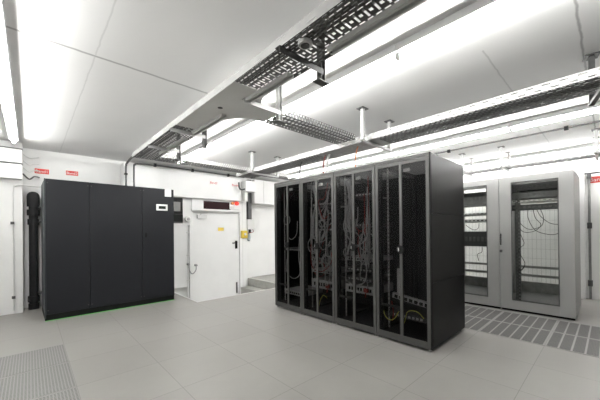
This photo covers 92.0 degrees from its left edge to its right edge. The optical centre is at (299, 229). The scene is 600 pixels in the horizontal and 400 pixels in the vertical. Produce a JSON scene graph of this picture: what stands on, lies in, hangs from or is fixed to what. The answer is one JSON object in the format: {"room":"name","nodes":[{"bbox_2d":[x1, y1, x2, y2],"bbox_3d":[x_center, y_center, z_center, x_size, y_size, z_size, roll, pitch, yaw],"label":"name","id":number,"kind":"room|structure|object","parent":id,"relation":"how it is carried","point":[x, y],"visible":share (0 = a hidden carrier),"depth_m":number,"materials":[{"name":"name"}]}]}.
{"room":"server room","nodes":[
{"label":"server room","id":0,"kind":"room"},
{"bbox_2d":[0,140,23,315],"bbox_3d":[-4.967,-0.030,4.024,1.625,2.605,0.340,0,0,-43],"label":"wall","id":1,"kind":"structure","parent":0,"point":[6,185],"depth_m":4.36,"materials":[{"name":"paint"}]},
{"bbox_2d":[0,161,22,179],"bbox_3d":[-4.548,-0.877,4.103,0.904,0.232,0.128,0,0,-43],"label":"duct","id":2,"kind":"object","parent":1,"relation":"attached to","point":[8,170],"visible":1,"depth_m":4.29,"materials":[{"name":"white plastic"}]},
{"bbox_2d":[0,146,22,163],"bbox_3d":[-4.551,-1.110,4.104,0.904,0.217,0.128,0,0,-43],"label":"duct","id":3,"kind":"object","parent":1,"relation":"attached to","point":[7,154],"visible":0.82,"depth_m":4.29,"materials":[{"name":"white plastic"}]},
{"bbox_2d":[10,185,40,310],"bbox_3d":[-4.200,0.253,4.568,0.103,1.929,0.532,-1,0,24],"label":"conduit","id":4,"kind":"object","parent":1,"relation":"attached to","point":[12,222],"visible":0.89,"depth_m":4.36,"materials":[{"name":"white plastic"}]},
{"bbox_2d":[23,148,274,307],"bbox_3d":[-2.538,0.206,6.622,8.720,3.105,0.150,0,0,-43],"label":"wall","id":5,"kind":"structure","parent":0,"point":[261,245],"depth_m":5.31,"materials":[{"name":"paint"}]},
{"bbox_2d":[35,168,48,173],"bbox_3d":[-4.329,-0.980,4.861,0.180,0.082,0.004,0,0,-43],"label":"sticker","id":6,"kind":"object","parent":5,"relation":"attached to","point":[41,171],"visible":0.89,"depth_m":4.87,"materials":[{"name":"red paper"}]},
{"bbox_2d":[121,162,241,201],"bbox_3d":[-2.469,-0.988,6.393,2.540,0.580,0.282,0,0,-43],"label":"air duct","id":7,"kind":"object","parent":5,"relation":"attached to","point":[185,184],"visible":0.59,"depth_m":6.21,"materials":[{"name":"metal"}]},
{"bbox_2d":[191,198,240,211],"bbox_3d":[-1.962,-0.571,6.849,1.240,0.270,0.098,0,0,-43],"label":"illuminated sign","id":8,"kind":"object","parent":7,"relation":"attached to","point":[196,204],"visible":0.9,"depth_m":6.71,"materials":[{"name":"white paint"}]},
{"bbox_2d":[229,202,238,209],"bbox_3d":[-1.627,-0.594,7.113,0.250,0.190,0.170,0,0,-43],"label":"beacon","id":9,"kind":"object","parent":8,"relation":"attached to","point":[232,205],"visible":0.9,"depth_m":7.07,"materials":[{"name":"white paint"}]},
{"bbox_2d":[238,180,254,201],"bbox_3d":[-1.417,-0.960,7.258,0.442,0.500,0.370,0,0,-43],"label":"junction box","id":10,"kind":"object","parent":7,"relation":"attached to","point":[247,187],"visible":0.97,"depth_m":7.20,"materials":[{"name":"white paint"}]},
{"bbox_2d":[174,223,189,288],"bbox_3d":[-2.651,0.559,6.306,0.460,1.400,0.130,0,0,-43],"label":"panel","id":11,"kind":"object","parent":5,"relation":"attached to","point":[180,229],"visible":0.55,"depth_m":6.30,"materials":[{"name":"white paint"}]},
{"bbox_2d":[174,197,190,222],"bbox_3d":[-2.616,-0.432,6.335,0.420,0.580,0.135,0,0,-43],"label":"case","id":12,"kind":"object","parent":5,"relation":"attached to","point":[182,206],"visible":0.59,"depth_m":6.30,"materials":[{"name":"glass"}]},
{"bbox_2d":[186,225,188,297],"bbox_3d":[-2.480,0.752,6.409,0.050,1.850,0.040,0,0,-43],"label":"conduit","id":13,"kind":"object","parent":5,"relation":"attached to","point":[187,232],"visible":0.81,"depth_m":6.40,"materials":[{"name":"white paint"}]},
{"bbox_2d":[188,201,242,301],"bbox_3d":[-1.991,0.465,6.946,1.360,2.420,0.176,0,0,-43],"label":"door","id":14,"kind":"structure","parent":5,"relation":"in","point":[215,242],"depth_m":6.88,"materials":[{"name":"white paint"}]},
{"bbox_2d":[242,202,246,286],"bbox_3d":[-1.448,0.461,7.464,0.120,2.420,0.100,0,0,-43],"label":"trim","id":15,"kind":"structure","parent":5,"relation":"attached to","point":[244,221],"depth_m":7.43,"materials":[{"name":"white paint"}]},
{"bbox_2d":[246,180,251,218],"bbox_3d":[-1.339,-0.775,7.558,0.100,1.050,0.125,0,0,-43],"label":"vertical conduit","id":16,"kind":"object","parent":5,"relation":"attached to","point":[249,202],"visible":0.64,"depth_m":7.51,"materials":[{"name":"metal"}]},
{"bbox_2d":[246,219,254,232],"bbox_3d":[-1.330,-0.091,7.533,0.296,0.358,0.130,0,0,-43],"label":"junction box","id":17,"kind":"object","parent":5,"relation":"attached to","point":[250,222],"visible":0.85,"depth_m":7.51,"materials":[{"name":"white plastic"}]},
{"bbox_2d":[251,179,277,205],"bbox_3d":[-0.938,-0.993,7.838,0.850,0.620,0.256,0,0,-43],"label":"air duct","id":18,"kind":"object","parent":5,"relation":"attached to","point":[263,194],"visible":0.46,"depth_m":7.65,"materials":[{"name":"metal"}]},
{"bbox_2d":[0,0,599,182],"bbox_3d":[0.601,-1.441,3.246,8.920,0.100,9.300,0,0,-43],"label":"ceiling","id":19,"kind":"structure","parent":0,"point":[91,78],"depth_m":2.56,"materials":[{"name":"paint"}]},
{"bbox_2d":[0,0,5,37],"bbox_3d":[-1.537,-1.326,1.404,0.100,0.103,1.500,0,0,-43],"label":"lamp","id":20,"kind":"object","parent":19,"relation":"attached to","point":[2,15],"visible":1,"depth_m":1.84,"materials":[{"name":"white"}]},
{"bbox_2d":[0,31,14,110],"bbox_3d":[-2.563,-1.311,2.504,0.100,0.103,1.500,0,0,-43],"label":"lamp","id":21,"kind":"object","parent":19,"relation":"attached to","point":[6,86],"visible":0.97,"depth_m":2.45,"materials":[{"name":"white"}]},
{"bbox_2d":[1,105,18,142],"bbox_3d":[-3.588,-1.296,3.604,0.100,0.103,1.500,0,0,-43],"label":"lamp","id":22,"kind":"object","parent":19,"relation":"attached to","point":[10,119],"visible":0.77,"depth_m":3.49,"materials":[{"name":"white"}]},
{"bbox_2d":[148,126,182,160],"bbox_3d":[-1.725,-1.145,3.740,0.450,0.441,0.100,0,0,-43],"label":"bracket","id":23,"kind":"object","parent":19,"relation":"attached to","point":[178,149],"visible":0.63,"depth_m":3.79,"materials":[{"name":"metal"}]},
{"bbox_2d":[169,127,209,148],"bbox_3d":[-1.193,-1.148,3.170,0.450,0.451,0.100,0,0,-43],"label":"bracket","id":24,"kind":"object","parent":19,"relation":"attached to","point":[203,135],"visible":0.58,"depth_m":3.21,"materials":[{"name":"metal"}]},
{"bbox_2d":[132,0,426,159],"bbox_3d":[-0.237,-1.099,2.064,0.300,0.088,6.120,0,0,-43],"label":"cable tray","id":25,"kind":"object","parent":24,"relation":"on","point":[401,7],"visible":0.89,"depth_m":1.75,"materials":[{"name":"metal"}]},
{"bbox_2d":[176,81,275,130],"bbox_3d":[-0.641,-1.102,2.733,0.620,0.063,1.150,0,0,-43],"label":"plate","id":26,"kind":"object","parent":25,"relation":"attached to","point":[229,102],"visible":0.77,"depth_m":2.58,"materials":[{"name":"metal"}]},
{"bbox_2d":[265,108,355,144],"bbox_3d":[0.153,-1.112,3.193,1.150,0.060,0.280,0,0,-43],"label":"cable tray","id":27,"kind":"object","parent":26,"relation":"attached to","point":[317,133],"visible":0.95,"depth_m":3.13,"materials":[{"name":"metal"}]},
{"bbox_2d":[135,0,346,155],"bbox_3d":[-0.316,-1.094,1.976,0.018,0.016,6.100,0,0,-43],"label":"cable","id":28,"kind":"object","parent":25,"relation":"in","point":[346,0],"visible":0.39,"depth_m":1.71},
{"bbox_2d":[141,1,356,154],"bbox_3d":[-0.290,-1.094,2.000,0.018,0.016,6.100,0,0,-43],"label":"cable","id":29,"kind":"object","parent":25,"relation":"in","point":[356,1],"visible":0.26,"depth_m":1.70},
{"bbox_2d":[140,0,370,156],"bbox_3d":[-0.265,-1.094,2.024,0.018,0.016,6.100,0,0,-43],"label":"cable","id":30,"kind":"object","parent":25,"relation":"in","point":[370,0],"visible":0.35,"depth_m":1.64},
{"bbox_2d":[144,2,375,156],"bbox_3d":[-0.239,-1.095,2.048,0.018,0.016,6.100,0,0,-43],"label":"cable","id":31,"kind":"object","parent":25,"relation":"in","point":[373,3],"visible":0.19,"depth_m":1.62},
{"bbox_2d":[298,37,311,49],"bbox_3d":[0.029,-1.070,1.669,0.084,0.026,0.084,0,0,-43],"label":"smoke detector","id":32,"kind":"object","parent":25,"relation":"attached to","point":[305,43],"visible":1,"depth_m":1.65,"materials":[{"name":"plastic"}]},
{"bbox_2d":[178,140,214,163],"bbox_3d":[-1.815,-1.309,4.957,0.100,0.103,1.500,0,0,-43],"label":"lamp","id":33,"kind":"object","parent":19,"relation":"attached to","point":[196,150],"visible":0.48,"depth_m":4.80,"materials":[{"name":"white"}]},
{"bbox_2d":[211,119,271,146],"bbox_3d":[-0.789,-1.323,3.857,0.100,0.103,1.500,0,0,-43],"label":"lamp","id":34,"kind":"object","parent":19,"relation":"attached to","point":[249,124],"visible":0.58,"depth_m":3.88,"materials":[{"name":"white"}]},
{"bbox_2d":[242,73,285,124],"bbox_3d":[-0.303,-1.179,2.523,0.450,0.411,0.100,0,0,-43],"label":"bracket","id":35,"kind":"object","parent":19,"relation":"attached to","point":[278,110],"visible":0.74,"depth_m":2.60,"materials":[{"name":"metal"}]},
{"bbox_2d":[249,151,280,177],"bbox_3d":[-0.631,-1.178,5.280,0.680,0.386,0.090,0,0,-43],"label":"hanger","id":36,"kind":"object","parent":19,"relation":"attached to","point":[251,152],"visible":0.94,"depth_m":5.11,"materials":[{"name":"metal"}]},
{"bbox_2d":[236,67,599,178],"bbox_3d":[1.077,-1.076,3.309,0.340,0.069,6.350,0,0,-43],"label":"cable tray","id":37,"kind":"object","parent":36,"relation":"on","point":[342,150],"visible":0.94,"depth_m":2.77,"materials":[{"name":"metal"}]},
{"bbox_2d":[155,154,303,179],"bbox_3d":[-0.795,-1.093,5.536,3.600,0.060,0.280,0,0,-43],"label":"cable tray","id":38,"kind":"object","parent":37,"relation":"attached to","point":[163,159],"visible":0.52,"depth_m":4.83,"materials":[{"name":"metal"}]},
{"bbox_2d":[244,79,599,175],"bbox_3d":[1.024,-1.057,3.294,0.016,0.018,6.200,0,0,-43],"label":"cable","id":39,"kind":"object","parent":37,"relation":"in","point":[599,79],"visible":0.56,"depth_m":2.59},
{"bbox_2d":[249,85,599,176],"bbox_3d":[1.097,-1.058,3.362,0.016,0.018,6.200,0,0,-43],"label":"cable","id":40,"kind":"object","parent":37,"relation":"in","point":[599,85],"visible":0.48,"depth_m":2.65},
{"bbox_2d":[254,83,599,174],"bbox_3d":[1.060,-1.057,3.328,0.016,0.018,6.200,0,0,-43],"label":"cable","id":41,"kind":"object","parent":37,"relation":"in","point":[598,83],"visible":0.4,"depth_m":2.62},
{"bbox_2d":[275,20,329,86],"bbox_3d":[0.028,-1.193,1.861,0.450,0.396,0.100,0,0,-43],"label":"bracket","id":42,"kind":"object","parent":19,"relation":"attached to","point":[320,68],"visible":0.63,"depth_m":1.91,"materials":[{"name":"metal"}]},
{"bbox_2d":[287,163,334,177],"bbox_3d":[0.223,-1.323,6.584,0.100,0.103,1.500,0,0,-43],"label":"lamp","id":43,"kind":"object","parent":19,"relation":"attached to","point":[330,166],"visible":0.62,"depth_m":6.47,"materials":[{"name":"white"}]},
{"bbox_2d":[273,44,398,113],"bbox_3d":[0.236,-1.338,2.757,0.100,0.103,1.500,0,0,-43],"label":"lamp","id":44,"kind":"object","parent":19,"relation":"attached to","point":[387,56],"visible":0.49,"depth_m":2.53,"materials":[{"name":"white"}]},
{"bbox_2d":[334,147,402,167],"bbox_3d":[1.248,-1.337,5.484,0.100,0.103,1.500,0,0,-43],"label":"lamp","id":45,"kind":"object","parent":19,"relation":"attached to","point":[398,151],"visible":0.85,"depth_m":5.38,"materials":[{"name":"white"}]},
{"bbox_2d":[356,106,394,151],"bbox_3d":[0.935,-1.200,3.527,0.700,0.386,0.090,0,0,-43],"label":"hanger","id":46,"kind":"object","parent":19,"relation":"attached to","point":[361,109],"visible":0.94,"depth_m":3.33,"materials":[{"name":"metal"}]},
{"bbox_2d":[402,122,510,153],"bbox_3d":[2.274,-1.352,4.385,0.100,0.103,1.500,0,0,-43],"label":"lamp","id":47,"kind":"object","parent":19,"relation":"attached to","point":[501,128],"visible":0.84,"depth_m":4.26,"materials":[{"name":"white"}]},
{"bbox_2d":[395,0,525,59],"bbox_3d":[1.262,-1.353,1.658,0.100,0.103,1.500,0,0,-43],"label":"lamp","id":48,"kind":"object","parent":19,"relation":"attached to","point":[480,10],"visible":1,"depth_m":1.90,"materials":[{"name":"white"}]},
{"bbox_2d":[458,153,473,176],"bbox_3d":[3.209,-1.230,5.567,0.650,0.355,0.090,0,0,-43],"label":"hanger","id":49,"kind":"object","parent":19,"relation":"attached to","point":[461,154],"visible":0.84,"depth_m":5.42,"materials":[{"name":"metal"}]},
{"bbox_2d":[463,147,599,175],"bbox_3d":[3.395,-1.126,5.369,0.500,0.060,5.600,0,0,-43],"label":"cable tray","id":50,"kind":"object","parent":49,"relation":"on","point":[473,170],"visible":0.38,"depth_m":4.75,"materials":[{"name":"metal"}]},
{"bbox_2d":[460,152,538,167],"bbox_3d":[3.854,-1.362,5.858,0.100,0.103,1.500,0,0,-43],"label":"lamp","id":51,"kind":"object","parent":19,"relation":"attached to","point":[535,154],"visible":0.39,"depth_m":5.66,"materials":[{"name":"white"}]},
{"bbox_2d":[497,146,511,171],"bbox_3d":[3.626,-1.236,5.121,0.650,0.355,0.090,0,0,-43],"label":"hanger","id":52,"kind":"object","parent":19,"relation":"attached to","point":[500,147],"visible":0.96,"depth_m":4.93,"materials":[{"name":"metal"}]},
{"bbox_2d":[434,120,599,153],"bbox_3d":[3.068,-1.383,4.589,0.044,0.050,5.500,0,0,-43],"label":"conduit","id":53,"kind":"object","parent":19,"relation":"attached to","point":[565,128],"visible":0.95,"depth_m":4.29,"materials":[{"name":"metal"}]},
{"bbox_2d":[510,102,599,130],"bbox_3d":[3.300,-1.367,3.285,0.100,0.103,1.500,0,0,-43],"label":"lamp","id":54,"kind":"object","parent":19,"relation":"attached to","point":[582,110],"visible":0.96,"depth_m":3.48,"materials":[{"name":"white"}]},
{"bbox_2d":[538,142,599,155],"bbox_3d":[4.879,-1.376,4.758,0.100,0.103,1.500,0,0,-43],"label":"lamp","id":55,"kind":"object","parent":19,"relation":"attached to","point":[591,145],"visible":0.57,"depth_m":5.00,"materials":[{"name":"white"}]},
{"bbox_2d":[582,51,599,105],"bbox_3d":[2.211,-1.212,2.129,0.090,0.400,0.660,-1,0,35],"label":"hanger","id":56,"kind":"object","parent":19,"relation":"attached to","point":[592,98],"visible":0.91,"depth_m":2.34,"materials":[{"name":"metal"}]},
{"bbox_2d":[591,128,599,160],"bbox_3d":[4.396,-1.247,4.295,0.650,0.355,0.090,0,0,-43],"label":"hanger","id":57,"kind":"object","parent":19,"relation":"attached to","point":[596,138],"visible":0.98,"depth_m":4.10,"materials":[{"name":"metal"}]},
{"bbox_2d":[0,274,599,399],"bbox_3d":[0.627,1.239,3.235,8.720,0.050,9.100,0,0,-43],"label":"floor","id":58,"kind":"structure","parent":0,"point":[246,346],"depth_m":2.75,"materials":[{"name":"tile"}]},
{"bbox_2d":[0,344,68,378],"bbox_3d":[-2.590,1.242,2.735,0.596,0.003,0.596,0,0,-43],"label":"floor vent","id":59,"kind":"object","parent":58,"relation":"in","point":[19,363],"visible":1,"depth_m":2.75,"materials":[{"name":"metal"}]},
{"bbox_2d":[27,192,41,309],"bbox_3d":[-4.291,0.323,4.706,0.208,1.892,0.245,0,0,-43],"label":"insulated pipe","id":60,"kind":"object","parent":58,"relation":"on","point":[33,198],"visible":0.97,"depth_m":4.62,"materials":[{"name":"rubber"}]},
{"bbox_2d":[0,362,75,399],"bbox_3d":[-2.180,1.236,2.296,0.596,0.003,0.596,0,0,-43],"label":"floor vent","id":61,"kind":"object","parent":58,"relation":"in","point":[42,382],"visible":1,"depth_m":2.33,"materials":[{"name":"metal"}]},
{"bbox_2d":[32,386,80,399],"bbox_3d":[-1.771,1.230,1.857,0.596,0.003,0.596,0,0,-43],"label":"floor vent","id":62,"kind":"object","parent":58,"relation":"in","point":[72,393],"visible":1,"depth_m":2.14,"materials":[{"name":"metal"}]},
{"bbox_2d":[41,178,173,320],"bbox_3d":[-3.180,0.272,4.894,1.743,1.972,0.886,0,0,-44],"label":"air conditioning unit","id":63,"kind":"object","parent":58,"relation":"on","point":[105,247],"visible":1,"depth_m":4.47,"materials":[{"name":"black metal"}]},
{"bbox_2d":[124,152,141,185],"bbox_3d":[-2.756,-0.956,4.794,0.061,0.620,1.543,0,0,-39],"label":"ceiling pipe","id":64,"kind":"object","parent":63,"relation":"attached to","point":[131,157],"visible":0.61,"depth_m":5.36,"materials":[{"name":"metal"}]},
{"bbox_2d":[133,163,242,185],"bbox_3d":[-2.247,-0.976,6.259,2.418,0.660,0.048,0,0,-43],"label":"ceiling pipe","id":65,"kind":"object","parent":63,"relation":"attached to","point":[134,164],"visible":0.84,"depth_m":5.89,"materials":[{"name":"metal"}]},
{"bbox_2d":[45,299,174,321],"bbox_3d":[-2.868,1.252,4.581,1.746,0.003,0.024,0,0,-44],"label":"tape","id":66,"kind":"object","parent":58,"relation":"on","point":[174,299],"visible":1,"depth_m":4.50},
{"bbox_2d":[274,178,331,313],"bbox_3d":[0.139,0.239,4.718,0.962,1.970,0.617,0,0,-43],"label":"rack","id":67,"kind":"object","parent":58,"relation":"on","point":[288,193],"visible":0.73,"depth_m":4.75,"materials":[{"name":"grey metal"}]},
{"bbox_2d":[284,247,322,250],"bbox_3d":[0.054,0.302,4.629,0.457,0.045,0.413,0,0,-43],"label":"switch","id":68,"kind":"object","parent":67,"relation":"in","point":[285,248],"visible":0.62,"depth_m":4.50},
{"bbox_2d":[285,285,322,295],"bbox_3d":[0.060,0.970,4.627,0.457,0.070,0.413,0,0,-43],"label":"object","id":69,"kind":"object","parent":67,"relation":"in","point":[293,290],"visible":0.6,"depth_m":4.53,"materials":[{"name":"black plastic"}]},
{"bbox_2d":[301,172,372,323],"bbox_3d":[0.561,0.233,4.265,0.962,1.970,0.605,0,0,-43],"label":"rack","id":70,"kind":"object","parent":58,"relation":"on","point":[326,310],"visible":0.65,"depth_m":4.17,"materials":[{"name":"grey metal"}]},
{"bbox_2d":[321,210,331,270],"bbox_3d":[0.358,0.144,3.915,0.031,0.818,0.231,0,0,-38],"label":"cable","id":71,"kind":"object","parent":70,"relation":"in","point":[328,210],"visible":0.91,"depth_m":3.90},
{"bbox_2d":[312,202,347,207],"bbox_3d":[0.465,-0.353,4.184,0.457,0.045,0.413,0,0,-43],"label":"panel","id":72,"kind":"object","parent":70,"relation":"in","point":[329,203],"visible":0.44,"depth_m":4.05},
{"bbox_2d":[312,266,351,273],"bbox_3d":[0.474,0.576,4.180,0.457,0.045,0.413,0,0,-43],"label":"panel","id":73,"kind":"object","parent":70,"relation":"in","point":[342,268],"visible":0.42,"depth_m":4.06,"materials":[{"name":"black plastic"}]},
{"bbox_2d":[312,275,352,289],"bbox_3d":[0.476,0.759,4.179,0.457,0.120,0.413,0,0,-43],"label":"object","id":74,"kind":"object","parent":70,"relation":"in","point":[321,279],"visible":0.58,"depth_m":4.05,"materials":[{"name":"black plastic"}]},
{"bbox_2d":[312,258,352,264],"bbox_3d":[0.473,0.456,4.180,0.457,0.045,0.413,0,0,-43],"label":"switch","id":75,"kind":"object","parent":70,"relation":"in","point":[342,260],"visible":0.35,"depth_m":4.09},
{"bbox_2d":[334,163,412,335],"bbox_3d":[0.979,0.227,3.817,0.962,1.970,0.605,0,0,-43],"label":"rack","id":76,"kind":"object","parent":58,"relation":"on","point":[365,319],"visible":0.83,"depth_m":3.79,"materials":[{"name":"grey metal"}]},
{"bbox_2d":[347,179,351,253],"bbox_3d":[0.640,-0.159,3.640,0.037,0.958,0.118,0,0,-43],"label":"cable","id":77,"kind":"object","parent":76,"relation":"in","point":[349,180],"visible":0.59,"depth_m":3.64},
{"bbox_2d":[344,180,357,231],"bbox_3d":[0.635,-0.302,3.604,0.200,0.668,0.036,-1,0,41],"label":"cable","id":78,"kind":"object","parent":76,"relation":"in","point":[344,180],"visible":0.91,"depth_m":3.65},
{"bbox_2d":[343,187,368,245],"bbox_3d":[0.679,-0.156,3.552,0.036,0.700,0.391,0,0,-40],"label":"cable","id":79,"kind":"object","parent":76,"relation":"in","point":[367,187],"visible":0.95,"depth_m":3.42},
{"bbox_2d":[345,250,366,285],"bbox_3d":[0.679,0.466,3.557,0.319,0.429,0.036,-1,0,43],"label":"cable","id":80,"kind":"object","parent":76,"relation":"in","point":[345,250],"visible":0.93,"depth_m":3.64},
{"bbox_2d":[358,195,364,257],"bbox_3d":[0.743,-0.040,3.511,0.033,0.776,0.124,0,0,-31],"label":"cable","id":81,"kind":"object","parent":76,"relation":"in","point":[364,195],"visible":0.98,"depth_m":3.48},
{"bbox_2d":[365,212,368,262],"bbox_3d":[0.788,0.040,3.445,0.033,0.722,0.055,-1,0,-13],"label":"cable","id":82,"kind":"object","parent":76,"relation":"in","point":[366,260],"visible":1,"depth_m":3.42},
{"bbox_2d":[346,192,391,200],"bbox_3d":[0.883,-0.429,3.736,0.457,0.045,0.413,0,0,-43],"label":"panel","id":83,"kind":"object","parent":76,"relation":"in","point":[359,196],"visible":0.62,"depth_m":3.63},
{"bbox_2d":[345,180,350,254],"bbox_3d":[0.612,-0.159,3.669,0.037,0.958,0.118,0,0,-43],"label":"cable","id":84,"kind":"object","parent":83,"relation":"attached to","point":[347,183],"visible":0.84,"depth_m":3.66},
{"bbox_2d":[368,203,370,267],"bbox_3d":[0.828,0.020,3.437,0.043,0.867,0.034,0,0,-43],"label":"cable","id":85,"kind":"object","parent":83,"relation":"attached to","point":[369,203],"visible":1,"depth_m":3.42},
{"bbox_2d":[345,254,392,261],"bbox_3d":[0.890,0.360,3.732,0.457,0.045,0.413,0,0,-43],"label":"panel","id":86,"kind":"object","parent":76,"relation":"in","point":[385,257],"visible":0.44,"depth_m":3.65,"materials":[{"name":"black plastic"}]},
{"bbox_2d":[346,281,392,295],"bbox_3d":[0.894,0.733,3.731,0.457,0.100,0.413,0,0,-43],"label":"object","id":87,"kind":"object","parent":76,"relation":"in","point":[349,287],"visible":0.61,"depth_m":3.62,"materials":[{"name":"black plastic"}]},
{"bbox_2d":[346,272,392,282],"bbox_3d":[0.893,0.611,3.732,0.457,0.045,0.413,0,0,-43],"label":"switch","id":88,"kind":"object","parent":76,"relation":"in","point":[369,279],"visible":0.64,"depth_m":3.66,"materials":[{"name":"metal"}]},
{"bbox_2d":[347,264,392,272],"bbox_3d":[0.892,0.490,3.732,0.457,0.045,0.413,0,0,-43],"label":"switch","id":89,"kind":"object","parent":76,"relation":"in","point":[363,268],"visible":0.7,"depth_m":3.63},
{"bbox_2d":[355,223,392,226],"bbox_3d":[0.886,-0.059,3.734,0.457,0.045,0.413,0,0,-43],"label":"panel","id":90,"kind":"object","parent":76,"relation":"in","point":[358,224],"visible":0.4,"depth_m":3.59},
{"bbox_2d":[375,152,464,351],"bbox_3d":[1.401,0.221,3.364,0.962,1.970,0.617,0,0,-43],"label":"rack","id":91,"kind":"object","parent":58,"relation":"on","point":[437,181],"depth_m":3.18,"materials":[{"name":"grey metal"}]},
{"bbox_2d":[397,268,403,293],"bbox_3d":[1.114,0.569,3.214,0.040,0.280,0.060,0,0,-43],"label":"channel","id":92,"kind":"object","parent":91,"relation":"in","point":[398,269],"visible":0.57,"depth_m":3.21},
{"bbox_2d":[389,303,426,323],"bbox_3d":[1.314,0.937,3.282,0.457,0.060,0.413,0,0,-43],"label":"switch","id":93,"kind":"object","parent":91,"relation":"in","point":[411,315],"visible":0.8,"depth_m":3.20,"materials":[{"name":"metal"}]},
{"bbox_2d":[465,315,491,330],"bbox_3d":[2.119,1.199,3.845,0.596,0.003,0.596,0,0,-43],"label":"floor vent","id":94,"kind":"object","parent":58,"relation":"in","point":[472,323],"visible":0.4,"depth_m":3.74,"materials":[{"name":"grey metal"}]},
{"bbox_2d":[463,178,501,308],"bbox_3d":[3.048,0.211,4.970,0.984,1.970,0.822,0,0,-43],"label":"tall cabinet","id":95,"kind":"object","parent":58,"relation":"on","point":[482,291],"depth_m":4.46,"materials":[{"name":"metal"}]},
{"bbox_2d":[463,192,485,207],"bbox_3d":[2.970,-0.503,4.906,0.509,0.200,0.668,0,0,-43],"label":"server","id":96,"kind":"object","parent":95,"relation":"in","point":[478,199],"visible":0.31,"depth_m":4.70,"materials":[{"name":"metal"}]},
{"bbox_2d":[464,212,485,216],"bbox_3d":[2.972,-0.258,4.905,0.509,0.030,0.668,0,0,-43],"label":"shelf","id":97,"kind":"object","parent":95,"relation":"in","point":[465,214],"visible":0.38,"depth_m":4.75,"materials":[{"name":"metal"}]},
{"bbox_2d":[464,231,486,246],"bbox_3d":[2.976,0.147,4.904,0.509,0.240,0.668,0,0,-43],"label":"server","id":98,"kind":"object","parent":95,"relation":"in","point":[471,238],"visible":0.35,"depth_m":4.68,"materials":[{"name":"metal"}]},
{"bbox_2d":[465,284,486,295],"bbox_3d":[3.102,1.046,5.009,0.800,0.020,0.728,0,0,-43],"label":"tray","id":99,"kind":"object","parent":95,"relation":"on","point":[480,289],"depth_m":5.04,"materials":[{"name":"metal"}]},
{"bbox_2d":[465,305,503,319],"bbox_3d":[2.557,1.196,4.254,0.596,0.003,0.596,0,0,-43],"label":"floor vent","id":100,"kind":"object","parent":58,"relation":"in","point":[490,314],"visible":0.71,"depth_m":4.18,"materials":[{"name":"grey metal"}]},
{"bbox_2d":[479,320,551,345],"bbox_3d":[2.528,1.193,3.406,0.596,0.003,0.596,0,0,-43],"label":"floor vent","id":101,"kind":"object","parent":58,"relation":"in","point":[517,332],"visible":1,"depth_m":3.37,"materials":[{"name":"grey metal"}]},
{"bbox_2d":[494,311,557,330],"bbox_3d":[2.966,1.190,3.815,0.596,0.003,0.596,0,0,-43],"label":"floor vent","id":102,"kind":"object","parent":58,"relation":"in","point":[547,324],"visible":1,"depth_m":3.79,"materials":[{"name":"grey metal"}]},
{"bbox_2d":[499,169,580,320],"bbox_3d":[3.613,0.203,4.364,0.984,1.970,0.822,0,0,-43],"label":"tall cabinet","id":103,"kind":"object","parent":58,"relation":"on","point":[562,300],"depth_m":4.19,"materials":[{"name":"grey metal"}]},
{"bbox_2d":[512,198,556,203],"bbox_3d":[3.535,-0.424,4.300,0.509,0.025,0.668,0,0,-43],"label":"shelf","id":104,"kind":"object","parent":103,"relation":"in","point":[548,200],"visible":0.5,"depth_m":4.21,"materials":[{"name":"metal"}]},
{"bbox_2d":[512,189,556,200],"bbox_3d":[3.535,-0.506,4.301,0.509,0.100,0.668,0,0,-43],"label":"server","id":105,"kind":"object","parent":103,"relation":"in","point":[542,194],"visible":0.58,"depth_m":4.12,"materials":[{"name":"metal"}]},
{"bbox_2d":[512,181,556,192],"bbox_3d":[3.534,-0.621,4.301,0.509,0.100,0.668,0,0,-43],"label":"server","id":106,"kind":"object","parent":103,"relation":"in","point":[549,185],"visible":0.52,"depth_m":4.12,"materials":[{"name":"metal"}]},
{"bbox_2d":[513,291,558,304],"bbox_3d":[3.667,1.038,4.403,0.800,0.020,0.728,0,0,-43],"label":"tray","id":107,"kind":"object","parent":103,"relation":"on","point":[552,298],"depth_m":4.41,"materials":[{"name":"metal"}]},
{"bbox_2d":[545,332,599,357],"bbox_3d":[2.937,1.188,2.967,0.596,0.003,0.596,0,0,-43],"label":"floor vent","id":108,"kind":"object","parent":58,"relation":"in","point":[582,345],"visible":1,"depth_m":3.01,"materials":[{"name":"grey metal"}]},
{"bbox_2d":[553,320,599,339],"bbox_3d":[3.376,1.185,3.376,0.596,0.003,0.596,0,0,-43],"label":"floor vent","id":109,"kind":"object","parent":58,"relation":"in","point":[581,330],"visible":1,"depth_m":3.44,"materials":[{"name":"grey metal"}]},
{"bbox_2d":[463,151,599,299],"bbox_3d":[3.839,-0.109,6.249,0.100,2.605,9.100,0,0,-43],"label":"wall","id":110,"kind":"structure","parent":0,"point":[541,250],"depth_m":5.40,"materials":[{"name":"paint"}]},
{"bbox_2d":[576,170,585,298],"bbox_3d":[4.851,0.078,5.003,0.119,2.200,0.100,0,0,-43],"label":"trim","id":111,"kind":"structure","parent":110,"relation":"attached to","point":[580,173],"depth_m":4.95,"materials":[{"name":"white paint"}]},
{"bbox_2d":[586,172,592,298],"bbox_3d":[4.931,0.102,4.933,0.060,2.150,0.060,0,0,-43],"label":"pipe","id":112,"kind":"object","parent":110,"relation":"attached to","point":[588,175],"visible":1,"depth_m":4.92,"materials":[{"name":"metal"}]},
{"bbox_2d":[590,176,599,182],"bbox_3d":[5.032,-0.854,4.889,0.004,0.110,0.240,0,0,-43],"label":"sticker","id":113,"kind":"object","parent":110,"relation":"attached to","point":[595,179],"visible":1,"depth_m":4.91,"materials":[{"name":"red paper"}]},
{"bbox_3d":[-1.511,1.692,6.326,2.235,0.050,1.655,0,0,-43],"label":"floor","id":114,"kind":"structure","parent":0,"visible":0},
{"bbox_2d":[241,277,274,293],"bbox_3d":[-0.882,1.456,6.981,0.420,0.416,1.540,0,0,-43],"label":"stairs","id":115,"kind":"structure","parent":114,"relation":"on","point":[254,284],"depth_m":7.16,"materials":[{"name":"grey concrete"}]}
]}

